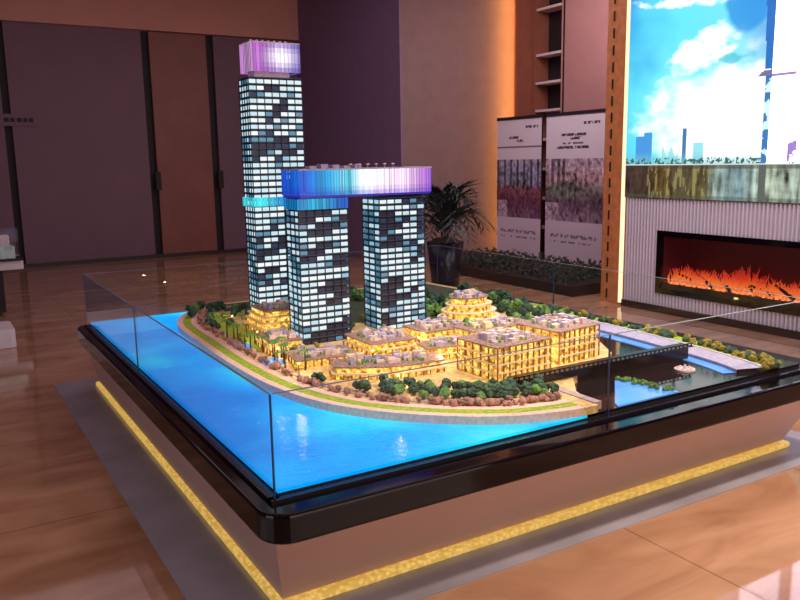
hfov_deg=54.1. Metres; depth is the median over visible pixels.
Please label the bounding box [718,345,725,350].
shrub
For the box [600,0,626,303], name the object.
pillar
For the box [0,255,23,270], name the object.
countertop
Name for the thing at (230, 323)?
palm
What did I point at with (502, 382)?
tree
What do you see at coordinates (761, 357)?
shrub
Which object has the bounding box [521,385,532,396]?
tree
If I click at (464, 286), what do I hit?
tree
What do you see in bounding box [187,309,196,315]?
tree
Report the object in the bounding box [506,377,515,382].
tree
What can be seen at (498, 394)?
tree
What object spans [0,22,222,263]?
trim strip
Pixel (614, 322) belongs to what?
shrub
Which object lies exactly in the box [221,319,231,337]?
palm
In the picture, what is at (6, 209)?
wall panel
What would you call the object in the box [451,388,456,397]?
tree
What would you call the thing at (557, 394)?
shrub
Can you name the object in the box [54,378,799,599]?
rug
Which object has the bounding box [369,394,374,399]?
tree
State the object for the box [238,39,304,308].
tower
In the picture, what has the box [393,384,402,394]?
tree
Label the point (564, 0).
trim
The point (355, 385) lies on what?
tree
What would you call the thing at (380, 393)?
tree
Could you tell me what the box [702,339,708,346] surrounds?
shrub
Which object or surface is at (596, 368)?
viaduct
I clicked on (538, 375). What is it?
tree
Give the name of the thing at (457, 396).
tree
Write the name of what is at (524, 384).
tree
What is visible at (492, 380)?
tree
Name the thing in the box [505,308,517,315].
tree
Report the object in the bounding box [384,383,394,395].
tree
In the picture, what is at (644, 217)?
fireplace surround
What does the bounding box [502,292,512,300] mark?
tree
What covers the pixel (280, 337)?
palm
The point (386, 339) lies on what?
building
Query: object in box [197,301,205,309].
tree
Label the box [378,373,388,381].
tree
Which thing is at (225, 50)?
wall panel
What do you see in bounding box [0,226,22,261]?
display box
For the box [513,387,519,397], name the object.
tree
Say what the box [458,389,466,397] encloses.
tree
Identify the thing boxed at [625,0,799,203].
wall screen
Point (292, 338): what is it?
building
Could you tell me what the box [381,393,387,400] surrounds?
tree
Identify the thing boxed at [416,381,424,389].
tree
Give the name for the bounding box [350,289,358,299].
tree
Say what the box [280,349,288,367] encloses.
palm
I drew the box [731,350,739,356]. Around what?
shrub
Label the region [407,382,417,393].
tree
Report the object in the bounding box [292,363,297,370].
tree
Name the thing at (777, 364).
shrub
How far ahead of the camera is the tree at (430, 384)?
3.46 m
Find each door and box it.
[147,31,216,253]
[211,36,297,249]
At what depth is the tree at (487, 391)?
3.33 m
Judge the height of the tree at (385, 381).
0.057 m
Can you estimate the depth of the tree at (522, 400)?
3.24 m
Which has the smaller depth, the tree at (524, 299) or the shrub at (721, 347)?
the shrub at (721, 347)
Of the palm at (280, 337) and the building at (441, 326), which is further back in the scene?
the building at (441, 326)
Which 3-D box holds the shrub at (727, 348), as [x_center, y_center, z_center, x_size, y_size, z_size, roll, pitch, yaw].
[1.738,0.266,4.147,0.043,0.048,0.063,5,12,30]
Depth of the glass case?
3.10 m
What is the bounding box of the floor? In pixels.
[0,251,799,599]
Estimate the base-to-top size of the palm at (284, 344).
0.103 m
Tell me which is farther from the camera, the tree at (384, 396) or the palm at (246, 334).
the palm at (246, 334)
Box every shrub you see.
[598,317,606,322]
[612,319,619,325]
[619,322,627,326]
[658,331,666,335]
[667,333,674,337]
[689,338,696,344]
[697,339,702,345]
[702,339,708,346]
[711,343,716,349]
[714,341,721,346]
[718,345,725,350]
[724,345,731,353]
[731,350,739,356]
[739,351,745,358]
[745,351,752,358]
[748,354,757,361]
[759,354,767,363]
[761,359,774,370]
[770,360,779,368]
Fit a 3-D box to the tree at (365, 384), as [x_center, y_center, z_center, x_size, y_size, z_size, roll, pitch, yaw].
[-0.154,0.380,3.463,0.054,0.064,0.057,4,11,27]
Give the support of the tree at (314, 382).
on the base
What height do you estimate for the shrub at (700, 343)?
0.047 m
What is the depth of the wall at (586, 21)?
11.03 m
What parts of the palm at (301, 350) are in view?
crown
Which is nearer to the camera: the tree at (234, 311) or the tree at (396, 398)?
the tree at (396, 398)
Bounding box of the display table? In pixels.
[77,284,799,599]
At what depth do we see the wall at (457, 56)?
12.05 m
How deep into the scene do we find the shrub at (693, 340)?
4.33 m
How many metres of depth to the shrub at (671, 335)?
4.50 m
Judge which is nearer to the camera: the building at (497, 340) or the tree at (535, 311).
the building at (497, 340)
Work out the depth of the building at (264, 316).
4.75 m
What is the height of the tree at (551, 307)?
0.076 m
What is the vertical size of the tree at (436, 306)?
0.089 m
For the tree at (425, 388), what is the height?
0.048 m
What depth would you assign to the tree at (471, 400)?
3.25 m
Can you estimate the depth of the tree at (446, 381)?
3.48 m
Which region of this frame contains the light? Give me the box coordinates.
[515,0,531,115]
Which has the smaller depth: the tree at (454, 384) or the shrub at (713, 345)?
the tree at (454, 384)
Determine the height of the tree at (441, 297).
0.087 m
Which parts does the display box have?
glass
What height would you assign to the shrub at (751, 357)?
0.051 m
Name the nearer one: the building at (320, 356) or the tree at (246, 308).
the building at (320, 356)
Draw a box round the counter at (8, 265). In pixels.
[0,255,23,316]
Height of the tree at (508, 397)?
0.039 m
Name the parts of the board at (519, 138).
rail, panel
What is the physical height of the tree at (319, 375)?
0.051 m
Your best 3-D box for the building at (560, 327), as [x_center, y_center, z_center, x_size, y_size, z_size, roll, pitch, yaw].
[0.819,0.186,4.069,0.320,0.202,0.300,-8,12,-36]
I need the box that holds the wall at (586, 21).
[514,0,608,116]
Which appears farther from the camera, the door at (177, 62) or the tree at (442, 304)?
the door at (177, 62)
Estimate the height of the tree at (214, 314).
0.066 m
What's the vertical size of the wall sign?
0.180 m
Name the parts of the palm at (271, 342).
crown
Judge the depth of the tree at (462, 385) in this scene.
3.41 m
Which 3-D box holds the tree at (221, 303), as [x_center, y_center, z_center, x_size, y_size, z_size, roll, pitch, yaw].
[-1.251,0.037,5.501,0.069,0.069,0.050,-1,10,-1]
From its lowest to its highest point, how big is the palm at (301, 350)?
0.102 m
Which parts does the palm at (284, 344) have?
crown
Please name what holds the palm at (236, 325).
on the base
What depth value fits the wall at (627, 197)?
6.93 m
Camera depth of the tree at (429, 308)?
5.08 m
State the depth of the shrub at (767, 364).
3.82 m
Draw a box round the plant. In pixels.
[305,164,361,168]
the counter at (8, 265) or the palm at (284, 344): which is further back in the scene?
the counter at (8, 265)
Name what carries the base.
on the display table
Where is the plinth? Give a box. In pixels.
[0,321,16,348]
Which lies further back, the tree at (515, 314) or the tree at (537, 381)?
the tree at (515, 314)
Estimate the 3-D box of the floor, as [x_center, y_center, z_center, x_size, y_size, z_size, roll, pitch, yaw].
[-0.413,0.513,6.342,11.600,0.100,17.000,-7,12,-30]
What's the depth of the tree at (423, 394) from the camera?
3.34 m
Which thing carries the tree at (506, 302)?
on the base
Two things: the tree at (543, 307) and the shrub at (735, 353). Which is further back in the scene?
the tree at (543, 307)
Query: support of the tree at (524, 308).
on the base
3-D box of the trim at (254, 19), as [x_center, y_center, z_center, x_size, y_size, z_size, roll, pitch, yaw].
[-5.750,-4.589,11.810,9.050,0.770,0.180,-7,12,-30]
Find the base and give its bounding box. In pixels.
[91,282,798,494]
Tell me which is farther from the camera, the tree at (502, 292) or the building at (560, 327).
the tree at (502, 292)
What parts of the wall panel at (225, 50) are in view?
handle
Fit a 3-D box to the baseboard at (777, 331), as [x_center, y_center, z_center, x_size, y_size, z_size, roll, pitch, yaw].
[3.623,0.362,6.319,0.041,0.070,4.840,-7,12,-30]
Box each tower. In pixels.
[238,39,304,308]
[284,197,351,344]
[361,194,425,328]
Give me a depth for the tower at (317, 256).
4.39 m
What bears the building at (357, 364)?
on the base
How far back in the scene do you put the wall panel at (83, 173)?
12.53 m
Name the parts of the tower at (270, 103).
crown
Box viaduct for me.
[507,342,692,384]
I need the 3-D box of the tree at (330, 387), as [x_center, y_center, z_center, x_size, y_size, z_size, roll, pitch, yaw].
[-0.312,0.391,3.507,0.031,0.032,0.031,5,11,29]
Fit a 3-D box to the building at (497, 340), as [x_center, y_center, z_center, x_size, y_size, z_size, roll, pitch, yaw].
[0.504,0.243,3.804,0.360,0.192,0.300,-8,12,-34]
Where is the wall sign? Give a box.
[0,114,37,125]
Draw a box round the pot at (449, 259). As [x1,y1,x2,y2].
[427,240,463,284]
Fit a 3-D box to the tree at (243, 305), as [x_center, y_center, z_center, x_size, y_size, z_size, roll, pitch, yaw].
[-1.089,0.044,5.493,0.049,0.052,0.058,6,12,33]
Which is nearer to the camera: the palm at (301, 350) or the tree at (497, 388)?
the tree at (497, 388)
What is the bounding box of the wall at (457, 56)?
[296,0,514,263]
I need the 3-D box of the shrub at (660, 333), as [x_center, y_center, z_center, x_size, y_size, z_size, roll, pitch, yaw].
[1.522,0.202,4.533,0.062,0.047,0.042,7,13,40]
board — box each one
[497,114,543,259]
[545,108,605,269]
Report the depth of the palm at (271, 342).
4.04 m
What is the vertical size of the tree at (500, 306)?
0.075 m
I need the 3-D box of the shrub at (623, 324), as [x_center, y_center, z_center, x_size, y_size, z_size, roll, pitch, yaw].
[1.384,0.153,4.839,0.052,0.039,0.035,-5,11,-22]
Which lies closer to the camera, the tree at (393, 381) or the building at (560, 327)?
the tree at (393, 381)
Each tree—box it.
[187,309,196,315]
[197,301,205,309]
[205,302,214,308]
[205,316,212,321]
[209,319,217,326]
[211,312,217,319]
[214,323,220,328]
[218,300,226,309]
[221,313,227,317]
[230,308,237,316]
[235,305,241,311]
[241,302,248,308]
[244,307,251,314]
[284,368,290,373]
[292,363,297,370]
[312,379,318,385]
[316,372,326,381]
[327,384,333,390]
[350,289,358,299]
[352,380,362,390]
[358,289,365,300]
[358,379,371,391]
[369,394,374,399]
[372,349,381,355]
[377,392,386,400]
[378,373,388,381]
[378,378,389,387]
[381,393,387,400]
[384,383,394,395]
[387,379,398,384]
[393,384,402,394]
[393,394,400,402]
[403,376,415,386]
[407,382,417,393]
[411,386,418,394]
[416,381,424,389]
[419,390,428,398]
[422,385,431,393]
[423,287,430,296]
[425,381,434,388]
[426,300,436,304]
[426,304,433,313]
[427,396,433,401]
[428,295,436,300]
[431,303,441,315]
[431,386,439,396]
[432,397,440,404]
[436,294,446,305]
[439,387,450,397]
[440,298,450,307]
[441,378,451,387]
[451,381,460,388]
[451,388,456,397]
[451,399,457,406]
[455,389,460,398]
[458,383,466,388]
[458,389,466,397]
[460,282,471,289]
[465,381,472,388]
[466,387,476,397]
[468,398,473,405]
[473,383,483,395]
[476,391,485,399]
[482,387,493,397]
[488,291,496,302]
[488,378,498,383]
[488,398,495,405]
[491,387,496,395]
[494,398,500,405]
[495,385,503,392]
[495,389,503,397]
[496,301,504,312]
[499,289,509,297]
[499,379,508,384]
[500,385,513,398]
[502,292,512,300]
[502,299,508,309]
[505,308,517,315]
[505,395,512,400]
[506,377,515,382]
[509,298,523,311]
[512,312,520,317]
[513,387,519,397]
[517,303,528,315]
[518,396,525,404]
[519,381,531,391]
[520,296,528,303]
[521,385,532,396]
[525,313,533,319]
[528,373,542,383]
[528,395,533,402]
[531,307,543,316]
[532,384,541,394]
[535,378,543,383]
[537,304,550,313]
[538,382,548,390]
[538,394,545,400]
[540,388,547,393]
[548,303,554,313]
[548,382,558,393]
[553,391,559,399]
[555,309,566,314]
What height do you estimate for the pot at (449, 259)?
0.620 m
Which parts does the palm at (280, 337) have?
crown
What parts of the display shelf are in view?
panel, panel, panel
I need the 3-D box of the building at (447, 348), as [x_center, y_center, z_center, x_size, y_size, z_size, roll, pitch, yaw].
[0.227,0.243,4.096,0.260,0.102,0.160,-5,11,-21]
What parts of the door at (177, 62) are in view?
handle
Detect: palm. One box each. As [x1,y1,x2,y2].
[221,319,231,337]
[227,322,238,338]
[233,324,242,336]
[244,333,255,348]
[258,337,265,352]
[268,341,279,360]
[273,351,281,360]
[274,336,286,357]
[277,343,289,362]
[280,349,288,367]
[297,349,311,369]
[414,177,497,284]
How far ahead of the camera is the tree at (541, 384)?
3.39 m
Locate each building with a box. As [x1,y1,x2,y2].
[242,299,291,332]
[255,326,304,355]
[285,344,357,368]
[328,349,446,379]
[343,326,417,355]
[402,316,466,342]
[415,336,459,359]
[437,288,500,320]
[451,316,527,336]
[457,327,551,380]
[516,313,599,364]
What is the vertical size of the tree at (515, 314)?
0.095 m
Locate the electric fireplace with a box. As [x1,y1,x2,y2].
[655,230,799,316]
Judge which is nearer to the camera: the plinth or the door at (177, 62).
the plinth
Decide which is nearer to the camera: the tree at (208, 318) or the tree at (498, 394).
the tree at (498, 394)
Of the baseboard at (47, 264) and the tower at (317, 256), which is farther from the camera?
the baseboard at (47, 264)
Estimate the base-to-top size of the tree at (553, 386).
0.059 m
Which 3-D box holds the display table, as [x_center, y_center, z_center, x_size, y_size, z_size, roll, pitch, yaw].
[-0.006,0.487,4.766,3.130,0.478,3.675,-7,12,-30]
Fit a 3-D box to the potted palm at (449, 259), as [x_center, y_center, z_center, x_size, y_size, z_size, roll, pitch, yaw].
[0.578,-0.788,9.246,1.212,1.421,1.198,6,12,34]
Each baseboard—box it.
[23,248,248,267]
[621,299,799,339]
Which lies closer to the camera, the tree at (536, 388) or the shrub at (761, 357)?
the tree at (536, 388)
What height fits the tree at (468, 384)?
0.055 m
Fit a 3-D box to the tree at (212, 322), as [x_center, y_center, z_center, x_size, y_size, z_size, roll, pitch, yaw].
[-1.161,0.149,4.891,0.052,0.056,0.062,-4,11,-19]
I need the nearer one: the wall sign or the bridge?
the bridge
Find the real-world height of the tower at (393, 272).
0.820 m
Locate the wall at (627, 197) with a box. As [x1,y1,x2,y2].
[627,197,799,329]
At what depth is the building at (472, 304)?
4.85 m
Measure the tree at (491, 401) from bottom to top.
0.036 m
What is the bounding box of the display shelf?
[532,0,563,257]
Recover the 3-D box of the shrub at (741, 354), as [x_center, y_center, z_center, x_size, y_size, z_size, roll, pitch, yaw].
[1.761,0.289,4.024,0.039,0.052,0.049,-3,10,-11]
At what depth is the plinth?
6.86 m
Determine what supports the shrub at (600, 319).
on the base
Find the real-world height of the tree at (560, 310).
0.088 m
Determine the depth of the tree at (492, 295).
5.54 m
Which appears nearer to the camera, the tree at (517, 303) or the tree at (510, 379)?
the tree at (510, 379)
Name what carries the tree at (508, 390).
on the base
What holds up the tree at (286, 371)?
on the base
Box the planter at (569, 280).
[460,247,600,296]
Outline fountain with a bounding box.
[674,364,695,372]
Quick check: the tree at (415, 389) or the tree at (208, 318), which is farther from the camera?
the tree at (208, 318)
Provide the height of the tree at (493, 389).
0.045 m
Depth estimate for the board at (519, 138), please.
11.56 m
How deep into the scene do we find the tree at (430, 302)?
5.27 m
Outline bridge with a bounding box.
[280,163,431,198]
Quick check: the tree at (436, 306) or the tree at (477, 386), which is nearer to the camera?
the tree at (477, 386)
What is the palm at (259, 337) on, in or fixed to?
on the base
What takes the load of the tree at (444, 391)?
on the base
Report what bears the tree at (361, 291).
on the base
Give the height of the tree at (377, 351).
0.054 m
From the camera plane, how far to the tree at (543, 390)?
3.35 m
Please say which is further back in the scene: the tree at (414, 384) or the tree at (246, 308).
the tree at (246, 308)
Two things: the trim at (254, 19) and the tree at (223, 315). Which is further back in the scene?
the trim at (254, 19)
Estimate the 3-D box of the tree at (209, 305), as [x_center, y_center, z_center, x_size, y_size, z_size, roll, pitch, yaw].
[-1.320,0.048,5.455,0.061,0.065,0.072,1,10,11]
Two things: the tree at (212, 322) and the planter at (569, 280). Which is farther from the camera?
the planter at (569, 280)
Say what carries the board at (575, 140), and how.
on the floor
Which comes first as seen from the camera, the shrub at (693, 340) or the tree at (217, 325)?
the shrub at (693, 340)
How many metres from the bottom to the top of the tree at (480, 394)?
0.043 m
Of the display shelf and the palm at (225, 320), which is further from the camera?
the display shelf
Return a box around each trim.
[0,0,298,40]
[562,0,565,111]
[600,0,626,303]
[606,0,615,297]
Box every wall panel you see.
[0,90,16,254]
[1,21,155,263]
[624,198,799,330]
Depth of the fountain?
3.86 m
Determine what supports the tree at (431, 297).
on the base
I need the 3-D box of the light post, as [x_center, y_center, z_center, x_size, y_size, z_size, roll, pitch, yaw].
[2.330,-2.166,8.022,0.085,4.500,0.052,-7,12,-30]
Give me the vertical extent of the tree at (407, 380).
0.064 m
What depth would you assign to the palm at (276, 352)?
3.92 m
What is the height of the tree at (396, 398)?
0.039 m
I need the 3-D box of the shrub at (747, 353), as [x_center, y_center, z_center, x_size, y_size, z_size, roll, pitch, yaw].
[1.786,0.287,4.024,0.043,0.048,0.064,8,13,41]
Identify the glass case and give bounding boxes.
[83,245,799,504]
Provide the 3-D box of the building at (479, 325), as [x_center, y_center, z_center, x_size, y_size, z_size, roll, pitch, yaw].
[0.515,0.171,4.343,0.460,0.147,0.220,-8,12,-34]
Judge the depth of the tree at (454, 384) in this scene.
3.44 m
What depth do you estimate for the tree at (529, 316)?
4.75 m
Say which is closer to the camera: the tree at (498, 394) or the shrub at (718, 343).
the tree at (498, 394)
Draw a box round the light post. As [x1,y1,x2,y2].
[618,0,630,304]
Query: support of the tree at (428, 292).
on the base
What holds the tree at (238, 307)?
on the base
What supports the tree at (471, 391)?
on the base

